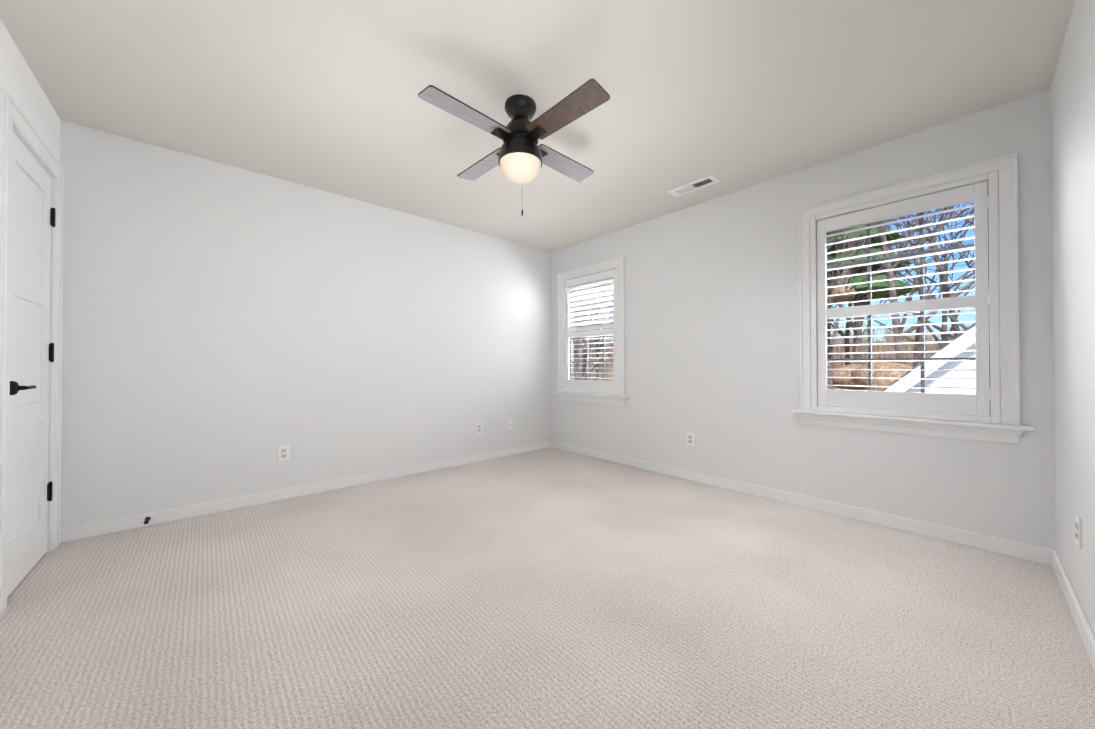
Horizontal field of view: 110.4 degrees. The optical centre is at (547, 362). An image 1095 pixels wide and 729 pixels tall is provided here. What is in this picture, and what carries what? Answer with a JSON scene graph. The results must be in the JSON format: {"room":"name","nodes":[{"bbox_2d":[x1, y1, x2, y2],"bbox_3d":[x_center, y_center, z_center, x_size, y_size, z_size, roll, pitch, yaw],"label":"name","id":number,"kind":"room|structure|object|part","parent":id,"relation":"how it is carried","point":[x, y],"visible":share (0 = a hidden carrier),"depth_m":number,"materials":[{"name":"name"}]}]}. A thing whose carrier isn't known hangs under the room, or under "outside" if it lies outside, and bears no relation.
{"room":"empty bedroom","nodes":[
{"label":"empty bedroom","id":0,"kind":"room"},
{"bbox_2d":[0,18,59,162],"bbox_3d":[-1.578,0.304,0.754,0.070,3.440,3.790,0,-1,-42],"label":"wall","id":1,"kind":"structure","parent":0,"point":[19,83],"depth_m":1.80,"materials":[{"name":"white paint"}]},
{"bbox_2d":[0,89,63,616],"bbox_3d":[-2.520,-0.037,1.826,0.096,2.142,0.824,0,-1,-42],"label":"door","id":2,"kind":"structure","parent":1,"relation":"attached to","point":[29,366],"depth_m":1.84,"materials":[{"name":"white paint"}]},
{"bbox_2d":[10,208,55,500],"bbox_3d":[-2.500,-0.048,1.854,0.083,1.608,0.658,0,-1,-42],"label":"hardware piece","id":3,"kind":"object","parent":2,"relation":"attached to","point":[15,387],"visible":0.98,"depth_m":2.07,"materials":[{"name":"black metal"}]},
{"bbox_2d":[60,120,550,527],"bbox_3d":[-1.435,-0.171,3.534,4.150,2.440,0.150,0,-1,-42],"label":"wall","id":4,"kind":"structure","parent":0,"point":[227,330],"depth_m":2.82,"materials":[{"name":"white paint"}]},
{"bbox_2d":[278,445,288,461],"bbox_3d":[-2.010,0.693,2.902,0.072,0.118,0.010,0,-1,-42],"label":"electrical outlet","id":5,"kind":"object","parent":4,"relation":"attached to","point":[283,452],"visible":1,"depth_m":2.90,"materials":[{"name":"white plastic"}]},
{"bbox_2d":[60,441,550,542],"bbox_3d":[-1.380,1.007,3.462,3.850,0.082,0.014,0,-1,-42],"label":"baseboard","id":6,"kind":"structure","parent":4,"relation":"attached to","point":[76,532],"depth_m":2.81,"materials":[{"name":"white paint"}]},
{"bbox_2d":[144,517,149,523],"bbox_3d":[-2.510,0.993,2.385,0.026,0.026,0.080,0,-1,-42],"label":"door stop","id":7,"kind":"object","parent":6,"relation":"attached to","point":[147,519],"visible":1,"depth_m":2.38,"materials":[{"name":"black rubber"}]},
{"bbox_2d":[476,423,481,433],"bbox_3d":[-0.726,0.703,4.054,0.072,0.118,0.010,0,-1,-42],"label":"electrical outlet","id":8,"kind":"object","parent":4,"relation":"attached to","point":[478,428],"visible":1,"depth_m":4.05,"materials":[{"name":"white plastic"}]},
{"bbox_2d":[507,419,511,429],"bbox_3d":[-0.426,0.703,4.318,0.072,0.118,0.018,0,-1,-42],"label":"outlet","id":9,"kind":"object","parent":4,"relation":"attached to","point":[509,423],"visible":1,"depth_m":4.32,"materials":[{"name":"white plastic"}]},
{"bbox_2d":[0,0,1074,251],"bbox_3d":[-0.119,-1.464,2.078,4.150,0.120,4.090,0,-1,-42],"label":"ceiling","id":10,"kind":"structure","parent":0,"point":[730,94],"depth_m":1.91,"materials":[{"name":"white paint"}]},
{"bbox_2d":[418,79,609,215],"bbox_3d":[-0.147,-1.123,2.077,0.872,0.563,0.872,0,0,1],"label":"ceiling fan","id":11,"kind":"object","parent":10,"relation":"hanging from","point":[519,156],"visible":1,"depth_m":1.98,"materials":[{"name":"black"}]},
{"bbox_3d":[-0.147,-1.243,2.078,0.352,0.322,0.352,0,-1,-42],"label":"motor","id":12,"kind":"part","parent":11,"relation":"part of","materials":[{"name":"black metal"}]},
{"bbox_3d":[-0.147,-1.041,2.076,0.227,0.125,0.227,0,-1,-42],"label":"globe","id":13,"kind":"part","parent":11,"relation":"part of"},
{"bbox_2d":[668,174,720,196],"bbox_3d":[1.157,-1.390,3.014,0.150,0.012,0.370,0,-1,-42],"label":"ceiling vent","id":14,"kind":"object","parent":10,"relation":"in","point":[706,181],"visible":1,"depth_m":3.00,"materials":[{"name":"white plastic"}]},
{"bbox_2d":[0,447,1094,728],"bbox_3d":[-0.119,1.096,2.056,4.150,0.120,4.090,0,-1,-42],"label":"floor","id":15,"kind":"structure","parent":0,"point":[550,589],"depth_m":1.53,"materials":[{"name":"carpet"}]},
{"bbox_2d":[573,283,912,390],"bbox_3d":[4.181,0.942,23.088,30.168,6.889,29.077,0,-1,-42],"label":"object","id":16,"kind":"object","parent":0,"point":[864,373],"depth_m":14.95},
{"bbox_2d":[551,89,1055,549],"bbox_3d":[1.370,-0.172,3.403,0.150,2.440,3.790,0,-1,-42],"label":"wall","id":17,"kind":"structure","parent":0,"point":[712,355],"depth_m":2.85,"materials":[{"name":"white paint"}]},
{"bbox_2d":[553,256,628,405],"bbox_3d":[0.513,-0.318,4.327,0.232,1.546,1.077,0,-1,-42],"label":"window","id":18,"kind":"structure","parent":17,"relation":"in","point":[587,277],"depth_m":4.26,"materials":[{"name":"white paint"}]},
{"bbox_2d":[687,432,693,446],"bbox_3d":[1.270,0.685,3.387,0.010,0.118,0.072,0,-1,-42],"label":"electrical outlet","id":19,"kind":"object","parent":17,"relation":"attached to","point":[690,439],"visible":1,"depth_m":3.38,"materials":[{"name":"white plastic"}]},
{"bbox_2d":[551,441,1055,565],"bbox_3d":[1.313,1.006,3.333,0.014,0.082,3.776,0,-1,-42],"label":"baseboard","id":20,"kind":"structure","parent":17,"relation":"attached to","point":[1037,554],"depth_m":2.53,"materials":[{"name":"white paint"}]},
{"bbox_2d":[791,153,1034,444],"bbox_3d":[2.212,-0.334,2.433,0.232,1.546,1.091,0,-1,-42],"label":"window","id":21,"kind":"structure","parent":17,"relation":"in","point":[989,188],"depth_m":2.28,"materials":[{"name":"white paint"}]},
{"bbox_3d":[2.250,-0.345,2.467,0.004,1.348,0.823,0,-1,-42],"label":"glass","id":22,"kind":"part","parent":21,"relation":"part of","materials":[{"name":"clear glass"}]},
{"bbox_2d":[1050,0,1094,635],"bbox_3d":[1.197,-0.197,0.601,4.150,2.440,0.150,0,-1,-42],"label":"wall","id":23,"kind":"structure","parent":0,"point":[1072,89],"depth_m":1.52,"materials":[{"name":"white paint"}]},
{"bbox_2d":[1052,551,1094,671],"bbox_3d":[1.137,0.983,0.647,3.836,0.082,0.014,0,-1,-42],"label":"baseboard","id":24,"kind":"structure","parent":23,"relation":"attached to","point":[1086,634],"depth_m":1.49,"materials":[{"name":"white paint"}]},
{"bbox_2d":[1075,514,1081,548],"bbox_3d":[2.078,0.661,1.491,0.072,0.118,0.010,0,-1,-42],"label":"electrical outlet","id":25,"kind":"object","parent":23,"relation":"attached to","point":[1078,523],"visible":1,"depth_m":1.47,"materials":[{"name":"white plastic"}]},
{"label":"outside","id":26,"kind":"structure","parent":0,"visible":0},
{"bbox_2d":[574,230,963,380],"bbox_3d":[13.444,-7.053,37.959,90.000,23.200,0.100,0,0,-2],"label":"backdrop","id":27,"kind":"structure","parent":26,"point":[836,349],"depth_m":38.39,"materials":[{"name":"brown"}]},
{"bbox_2d":[602,320,972,366],"bbox_3d":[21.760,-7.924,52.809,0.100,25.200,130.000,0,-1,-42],"label":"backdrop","id":28,"kind":"structure","parent":26,"point":[934,347],"depth_m":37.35,"materials":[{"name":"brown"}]},
{"bbox_3d":[21.125,4.604,38.695,75.550,0.100,110.000,0,-1,-42],"label":"land","id":29,"kind":"object","parent":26,"visible":0},
{"bbox_2d":[573,202,974,388],"bbox_3d":[13.072,-8.687,28.968,53.990,26.354,47.760,0,-1,-42],"label":"bare trees","id":30,"kind":"object","parent":29,"relation":"on","point":[861,297],"depth_m":18.24,"materials":[{"name":"brown plant"}]},
{"bbox_2d":[826,220,919,302],"bbox_3d":[17.303,-9.953,26.390,11.043,12.400,12.521,0,-1,-42],"label":"pine trees","id":31,"kind":"object","parent":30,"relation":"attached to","point":[881,284],"depth_m":20.45,"materials":[{"name":"green plant"}]},
{"bbox_2d":[907,344,975,394],"bbox_3d":[12.447,0.055,5.991,7.000,8.430,10.850,0,-1,-42],"label":"gable","id":32,"kind":"object","parent":29,"relation":"on","point":[958,365],"depth_m":6.66,"materials":[{"name":"white"}]},
{"bbox_2d":[881,323,974,391],"bbox_3d":[12.162,-1.402,6.000,7.430,6.348,11.848,0,-1,-42],"label":"rake","id":33,"kind":"object","parent":32,"relation":"attached to","point":[939,365],"depth_m":6.56,"materials":[{"name":"white"}]}
]}

